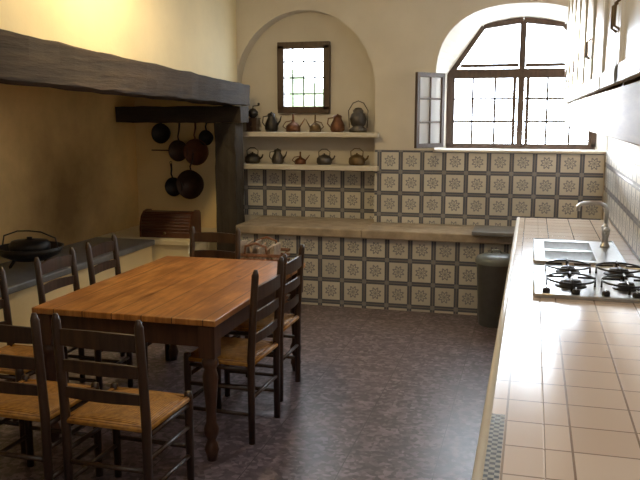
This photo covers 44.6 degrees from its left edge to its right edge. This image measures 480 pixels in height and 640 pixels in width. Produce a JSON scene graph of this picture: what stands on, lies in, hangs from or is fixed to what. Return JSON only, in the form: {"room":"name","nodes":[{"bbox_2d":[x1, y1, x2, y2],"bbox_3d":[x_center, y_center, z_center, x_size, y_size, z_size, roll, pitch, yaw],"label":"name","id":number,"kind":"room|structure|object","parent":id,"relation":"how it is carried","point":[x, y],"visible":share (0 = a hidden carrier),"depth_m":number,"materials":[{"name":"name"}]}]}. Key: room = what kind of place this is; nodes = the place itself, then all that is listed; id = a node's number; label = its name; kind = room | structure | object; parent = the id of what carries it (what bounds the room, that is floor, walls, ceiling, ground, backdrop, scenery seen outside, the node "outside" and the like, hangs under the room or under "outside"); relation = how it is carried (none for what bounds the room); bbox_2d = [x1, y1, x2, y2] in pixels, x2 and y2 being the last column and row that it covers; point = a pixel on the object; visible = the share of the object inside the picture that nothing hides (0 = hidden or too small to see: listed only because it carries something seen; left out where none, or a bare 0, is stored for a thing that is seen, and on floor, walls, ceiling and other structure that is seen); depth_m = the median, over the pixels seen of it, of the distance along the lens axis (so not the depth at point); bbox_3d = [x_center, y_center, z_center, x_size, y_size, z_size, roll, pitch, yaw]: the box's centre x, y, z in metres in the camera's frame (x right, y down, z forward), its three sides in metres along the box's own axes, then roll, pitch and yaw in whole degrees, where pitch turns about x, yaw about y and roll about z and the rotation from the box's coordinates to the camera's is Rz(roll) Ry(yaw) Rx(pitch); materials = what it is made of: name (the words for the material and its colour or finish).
{"room":"historic interior","nodes":[
{"label":"historic interior","id":0,"kind":"room"},
{"bbox_2d":[0,83,138,263],"bbox_3d":[-3.085,-0.425,3.730,0.120,3.100,8.820,2,9,15],"label":"wall","id":1,"kind":"structure","parent":0,"point":[68,169],"depth_m":6.73,"materials":[{"name":"paint"}]},
{"bbox_2d":[0,304,497,479],"bbox_3d":[-0.822,1.237,3.468,4.520,0.100,9.000,2,9,15],"label":"floor","id":2,"kind":"structure","parent":0,"point":[381,394],"depth_m":4.63,"materials":[{"name":"stone"}]},
{"bbox_2d":[0,266,68,453],"bbox_3d":[-1.640,0.624,4.162,0.416,0.890,0.408,3,10,17],"label":"chair","id":3,"kind":"object","parent":2,"relation":"on","point":[14,375],"visible":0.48,"depth_m":4.25,"materials":[{"name":"brown wood"}]},
{"bbox_2d":[0,313,102,479],"bbox_3d":[-1.310,0.711,3.556,0.428,0.910,0.456,3,9,16],"label":"chair","id":4,"kind":"object","parent":2,"relation":"on","point":[29,400],"visible":0.77,"depth_m":3.35,"materials":[{"name":"brown wood"}]},
{"bbox_2d":[34,247,132,389],"bbox_3d":[-1.442,0.521,4.804,0.416,0.890,0.408,2,9,15],"label":"chair","id":5,"kind":"object","parent":2,"relation":"on","point":[56,263],"visible":0.25,"depth_m":4.80,"materials":[{"name":"brown wood"}]},
{"bbox_2d":[0,225,216,374],"bbox_3d":[-2.047,0.526,5.693,0.935,0.600,4.815,2,9,15],"label":"bench","id":6,"kind":"object","parent":2,"relation":"on","point":[135,251],"visible":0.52,"depth_m":6.30,"materials":[{"name":"paint"}]},
{"bbox_2d":[0,230,63,268],"bbox_3d":[-2.168,0.060,5.833,0.492,0.272,0.490,2,9,15],"label":"pan","id":7,"kind":"object","parent":6,"relation":"on","point":[19,250],"visible":0.95,"depth_m":5.72,"materials":[{"name":"black metal"}]},
{"bbox_2d":[139,209,200,238],"bbox_3d":[-1.403,-0.160,7.296,0.500,0.247,0.298,2,9,12],"label":"bread box","id":8,"kind":"object","parent":6,"relation":"on","point":[153,223],"visible":0.98,"depth_m":7.21,"materials":[{"name":"brown wood"}]},
{"bbox_2d":[51,313,194,479],"bbox_3d":[-0.849,0.730,3.442,0.428,0.910,0.456,3,10,17],"label":"chair","id":9,"kind":"object","parent":2,"relation":"on","point":[142,410],"visible":1,"depth_m":3.27,"materials":[{"name":"brown wood"}]},
{"bbox_2d":[85,234,169,372],"bbox_3d":[-1.310,0.432,5.361,0.416,0.890,0.408,2,9,12],"label":"chair","id":10,"kind":"object","parent":2,"relation":"on","point":[104,247],"visible":0.19,"depth_m":5.36,"materials":[{"name":"brown wood"}]},
{"bbox_2d":[32,256,304,461],"bbox_3d":[-0.793,0.616,4.693,1.020,0.740,1.560,2,9,15],"label":"dining table","id":11,"kind":"object","parent":2,"relation":"on","point":[177,300],"visible":0.81,"depth_m":4.09,"materials":[{"name":"brown wood"}]},
{"bbox_2d":[190,226,240,337],"bbox_3d":[-0.834,0.375,5.719,0.408,0.890,0.416,2,9,15],"label":"chair","id":12,"kind":"object","parent":2,"relation":"on","point":[218,237],"visible":0.16,"depth_m":5.85,"materials":[{"name":"brown wood"}]},
{"bbox_2d":[214,123,244,258],"bbox_3d":[-0.854,-0.283,7.431,0.222,1.648,0.212,2,9,15],"label":"wooden post","id":13,"kind":"object","parent":2,"relation":"on","point":[229,162],"visible":0.63,"depth_m":7.30,"materials":[{"name":"brown wood"}]},
{"bbox_2d":[115,106,248,122],"bbox_3d":[-1.317,-1.192,7.413,1.280,0.161,0.211,2,9,15],"label":"cross beam","id":14,"kind":"structure","parent":13,"relation":"on","point":[125,114],"depth_m":7.31,"materials":[{"name":"brown wood"}]},
{"bbox_2d":[0,29,249,105],"bbox_3d":[-1.632,-1.010,4.301,0.272,0.469,6.459,2,9,15],"label":"mantel beam","id":15,"kind":"structure","parent":14,"relation":"on","point":[25,60],"depth_m":4.85,"materials":[{"name":"brown wood"}]},
{"bbox_2d":[0,0,236,81],"bbox_3d":[-1.706,-1.530,4.327,0.080,1.108,6.618,2,9,15],"label":"hood","id":16,"kind":"object","parent":15,"relation":"on","point":[199,37],"visible":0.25,"depth_m":5.73,"materials":[{"name":"paint"}]},
{"bbox_2d":[183,257,283,444],"bbox_3d":[-0.465,0.578,4.292,0.436,0.940,0.428,3,10,17],"label":"chair","id":17,"kind":"object","parent":2,"relation":"on","point":[243,352],"visible":0.81,"depth_m":4.17,"materials":[{"name":"brown wood"}]},
{"bbox_2d":[223,244,304,401],"bbox_3d":[-0.346,0.496,4.897,0.416,0.910,0.408,2,9,15],"label":"chair","id":18,"kind":"object","parent":2,"relation":"on","point":[297,264],"visible":0.58,"depth_m":4.82,"materials":[{"name":"brown wood"}]},
{"bbox_2d":[240,236,290,312],"bbox_3d":[-0.513,0.318,6.802,0.439,0.660,0.362,2,9,12],"label":"basket","id":19,"kind":"object","parent":2,"relation":"on","point":[251,250],"visible":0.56,"depth_m":6.69,"materials":[{"name":"wicker"}]},
{"bbox_2d":[475,249,509,327],"bbox_3d":[1.448,0.390,6.444,0.340,0.632,0.340,2,9,15],"label":"waste bin","id":20,"kind":"object","parent":2,"relation":"on","point":[492,267],"visible":0.73,"depth_m":6.33,"materials":[{"name":"plastic"}]},
{"bbox_2d":[471,217,639,479],"bbox_3d":[1.188,0.711,3.581,0.713,0.903,5.730,2,9,15],"label":"countertop","id":21,"kind":"structure","parent":2,"relation":"on","point":[562,400],"depth_m":2.42,"materials":[{"name":"white tile"}]},
{"bbox_2d":[533,238,626,265],"bbox_3d":[1.549,0.145,4.738,0.501,0.175,0.829,2,9,15],"label":"sink","id":22,"kind":"object","parent":21,"relation":"in","point":[544,250],"visible":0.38,"depth_m":4.73,"materials":[{"name":"metal"}]},
{"bbox_2d":[532,259,639,302],"bbox_3d":[1.337,0.185,3.837,0.561,0.060,0.770,2,9,15],"label":"gas stove","id":23,"kind":"object","parent":21,"relation":"on","point":[551,279],"visible":1,"depth_m":3.74,"materials":[{"name":"metal"}]},
{"bbox_2d":[576,201,610,247],"bbox_3d":[1.697,-0.101,4.848,0.213,0.285,0.164,2,9,15],"label":"sink faucet","id":24,"kind":"object","parent":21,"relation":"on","point":[605,232],"visible":1,"depth_m":4.82,"materials":[{"name":"metal"}]},
{"bbox_2d":[134,0,607,227],"bbox_3d":[0.381,-1.043,7.588,4.520,3.100,0.540,2,9,15],"label":"wall","id":25,"kind":"structure","parent":0,"point":[378,47],"depth_m":7.41,"materials":[{"name":"paint"}]},
{"bbox_2d":[165,161,182,195],"bbox_3d":[-1.462,-0.614,7.816,0.191,0.351,0.076,2,9,15],"label":"frying pan","id":26,"kind":"object","parent":25,"relation":"hanging from","point":[170,185],"visible":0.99,"depth_m":7.85,"materials":[{"name":"black metal"}]},
{"bbox_2d":[277,41,330,112],"bbox_3d":[-0.156,-1.565,7.529,0.525,0.675,0.050,2,9,15],"label":"window","id":27,"kind":"structure","parent":25,"relation":"in","point":[325,45],"depth_m":7.52,"materials":[{"name":"brown wood"}]},
{"bbox_2d":[243,131,379,137],"bbox_3d":[-0.121,-1.014,7.487,1.435,0.045,0.275,2,9,15],"label":"shelf board","id":28,"kind":"object","parent":25,"relation":"attached to","point":[261,133],"visible":0.77,"depth_m":7.34,"materials":[{"name":"beige paint"}]},
{"bbox_2d":[245,103,260,131],"bbox_3d":[-0.648,-1.199,7.603,0.133,0.280,0.124,2,9,15],"label":"coffee grinder","id":29,"kind":"object","parent":28,"relation":"on","point":[253,125],"visible":0.91,"depth_m":7.57,"materials":[{"name":"brown wood"}]},
{"bbox_2d":[262,112,281,131],"bbox_3d":[-0.466,-1.147,7.564,0.135,0.190,0.157,-6,11,-34],"label":"coffee pot","id":30,"kind":"object","parent":28,"relation":"on","point":[271,125],"visible":1,"depth_m":7.53,"materials":[{"name":"black metal"}]},
{"bbox_2d":[282,114,304,131],"bbox_3d":[-0.252,-1.128,7.508,0.146,0.170,0.185,-7,11,-36],"label":"can","id":31,"kind":"object","parent":28,"relation":"on","point":[293,126],"visible":1,"depth_m":7.47,"materials":[{"name":"orange metal"}]},
{"bbox_2d":[305,115,323,131],"bbox_3d":[-0.050,-1.114,7.455,0.115,0.160,0.149,-7,11,-37],"label":"can","id":32,"kind":"object","parent":28,"relation":"on","point":[315,127],"visible":0.99,"depth_m":7.43,"materials":[{"name":"gold metal"}]},
{"bbox_2d":[327,114,344,131],"bbox_3d":[0.163,-1.110,7.400,0.140,0.170,0.150,-6,11,-34],"label":"jug","id":33,"kind":"object","parent":28,"relation":"on","point":[337,125],"visible":0.94,"depth_m":7.35,"materials":[{"name":"orange metal"}]},
{"bbox_2d":[348,100,368,131],"bbox_3d":[0.359,-1.163,7.334,0.168,0.295,0.168,-4,10,-22],"label":"brass lantern","id":34,"kind":"object","parent":28,"relation":"on","point":[358,119],"visible":0.95,"depth_m":7.29,"materials":[{"name":"grey metal"}]},
{"bbox_2d":[244,162,378,170],"bbox_3d":[-0.121,-0.708,7.536,1.435,0.045,0.275,2,9,15],"label":"shelf board","id":35,"kind":"object","parent":25,"relation":"attached to","point":[285,166],"visible":0.71,"depth_m":7.40,"materials":[{"name":"beige paint"}]},
{"bbox_2d":[245,147,263,163],"bbox_3d":[-0.659,-0.832,7.667,0.161,0.156,0.161,-5,10,-29],"label":"kettle","id":36,"kind":"object","parent":35,"relation":"on","point":[252,158],"visible":1,"depth_m":7.62,"materials":[{"name":"black metal"}]},
{"bbox_2d":[269,148,286,163],"bbox_3d":[-0.409,-0.818,7.600,0.125,0.150,0.144,-6,11,-34],"label":"coffee pot","id":37,"kind":"object","parent":35,"relation":"on","point":[277,158],"visible":1,"depth_m":7.56,"materials":[{"name":"grey metal"}]},
{"bbox_2d":[292,152,309,163],"bbox_3d":[-0.186,-0.794,7.543,0.115,0.120,0.149,-7,11,-37],"label":"can","id":38,"kind":"object","parent":35,"relation":"on","point":[299,160],"visible":1,"depth_m":7.52,"materials":[{"name":"orange metal"}]},
{"bbox_2d":[317,149,334,164],"bbox_3d":[0.045,-0.799,7.479,0.155,0.150,0.155,-5,10,-29],"label":"kettle","id":39,"kind":"object","parent":35,"relation":"on","point":[324,159],"visible":1,"depth_m":7.44,"materials":[{"name":"grey metal"}]},
{"bbox_2d":[348,148,368,165],"bbox_3d":[0.354,-0.791,7.395,0.166,0.161,0.166,-5,10,-29],"label":"kettle","id":40,"kind":"object","parent":35,"relation":"on","point":[356,159],"visible":1,"depth_m":7.35,"materials":[{"name":"gold metal"}]},
{"bbox_2d":[243,150,604,225],"bbox_3d":[0.847,-0.509,7.343,3.410,0.678,0.203,2,9,15],"label":"tile backsplash","id":41,"kind":"structure","parent":25,"relation":"attached to","point":[409,186],"depth_m":7.17,"materials":[{"name":"beige tile"}]},
{"bbox_2d":[414,72,444,147],"bbox_3d":[0.979,-1.153,6.948,0.370,0.660,0.030,-8,12,-40],"label":"casement","id":42,"kind":"object","parent":25,"relation":"attached to","point":[429,87],"visible":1,"depth_m":6.94,"materials":[{"name":"brown wood"}]},
{"bbox_2d":[434,148,605,153],"bbox_3d":[1.799,-0.807,7.074,1.482,0.023,0.330,2,9,15],"label":"window sill","id":43,"kind":"structure","parent":25,"relation":"attached to","point":[556,151],"depth_m":6.94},
{"bbox_2d":[446,17,596,149],"bbox_3d":[1.865,-1.444,7.221,1.364,1.198,0.070,2,9,15],"label":"window","id":44,"kind":"structure","parent":25,"relation":"in","point":[522,72],"depth_m":7.23,"materials":[{"name":"brown wood"}]},
{"bbox_3d":[-1.387,-1.093,7.770,0.691,0.411,0.017,2,9,15],"label":"hanging rail","id":45,"kind":"object","parent":25,"relation":"attached to","visible":0},
{"bbox_2d":[151,123,170,143],"bbox_3d":[-1.579,-1.132,7.760,0.201,0.342,0.086,2,9,15],"label":"frying pan","id":46,"kind":"object","parent":45,"relation":"hanging from","point":[160,133],"visible":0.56,"depth_m":7.80,"materials":[{"name":"black metal"}]},
{"bbox_2d":[168,123,187,160],"bbox_3d":[-1.404,-0.982,7.741,0.212,0.402,0.076,2,9,15],"label":"frying pan","id":47,"kind":"object","parent":45,"relation":"hanging from","point":[176,148],"visible":0.77,"depth_m":7.78,"materials":[{"name":"black metal"}]},
{"bbox_2d":[176,150,203,198],"bbox_3d":[-1.283,-0.648,7.745,0.291,0.482,0.106,2,9,15],"label":"frying pan","id":48,"kind":"object","parent":45,"relation":"hanging from","point":[193,182],"visible":1,"depth_m":7.79,"materials":[{"name":"black metal"}]},
{"bbox_2d":[184,123,208,164],"bbox_3d":[-1.214,-0.967,7.681,0.262,0.462,0.096,2,9,15],"label":"frying pan","id":49,"kind":"object","parent":45,"relation":"hanging from","point":[201,152],"visible":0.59,"depth_m":7.73,"materials":[{"name":"orange metal"}]},
{"bbox_2d":[199,123,213,145],"bbox_3d":[-1.115,-1.073,7.647,0.152,0.293,0.076,2,9,15],"label":"frying pan","id":50,"kind":"object","parent":45,"relation":"hanging from","point":[206,136],"visible":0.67,"depth_m":7.68,"materials":[{"name":"black metal"}]},
{"bbox_2d":[241,233,511,314],"bbox_3d":[0.868,0.278,7.115,3.215,0.640,0.490,2,9,15],"label":"tiled wall","id":51,"kind":"structure","parent":0,"point":[404,275],"depth_m":6.93,"materials":[{"name":"tile"}]},
{"bbox_2d":[236,215,512,244],"bbox_3d":[0.876,-0.089,7.122,3.235,0.078,0.730,2,9,15],"label":"stone ledge","id":52,"kind":"object","parent":51,"relation":"on","point":[270,225],"visible":0.66,"depth_m":7.03,"materials":[{"name":"beige stone"}]},
{"bbox_2d":[472,225,514,236],"bbox_3d":[1.674,-0.072,6.654,0.720,0.033,0.420,2,9,15],"label":"stone slab","id":53,"kind":"object","parent":52,"relation":"on","point":[479,230],"visible":0.45,"depth_m":6.60,"materials":[{"name":"grey stone"}]},
{"bbox_2d":[603,137,639,261],"bbox_3d":[1.464,-0.274,2.786,0.120,3.100,9.360,2,9,15],"label":"wall","id":54,"kind":"structure","parent":0,"point":[631,152],"depth_m":5.44,"materials":[{"name":"beige paint"}]},
{"bbox_2d":[564,0,639,145],"bbox_3d":[1.388,-1.052,3.438,0.422,1.130,5.200,2,9,15],"label":"upper cabinet","id":55,"kind":"object","parent":54,"relation":"attached to","point":[602,88],"visible":1,"depth_m":2.65,"materials":[{"name":"white wood"}]},
{"bbox_2d":[603,150,639,260],"bbox_3d":[1.652,-0.041,3.784,0.012,0.515,6.290,2,9,15],"label":"dado","id":56,"kind":"object","parent":54,"relation":"attached to","point":[621,194],"depth_m":5.26,"materials":[{"name":"white tile"}]},
{"label":"outside","id":57,"kind":"structure","parent":0,"visible":0},
{"bbox_2d":[289,69,322,105],"bbox_3d":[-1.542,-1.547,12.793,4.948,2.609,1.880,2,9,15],"label":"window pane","id":58,"kind":"object","parent":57,"point":[298,83],"visible":0.03,"depth_m":11.87,"materials":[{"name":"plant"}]}
]}

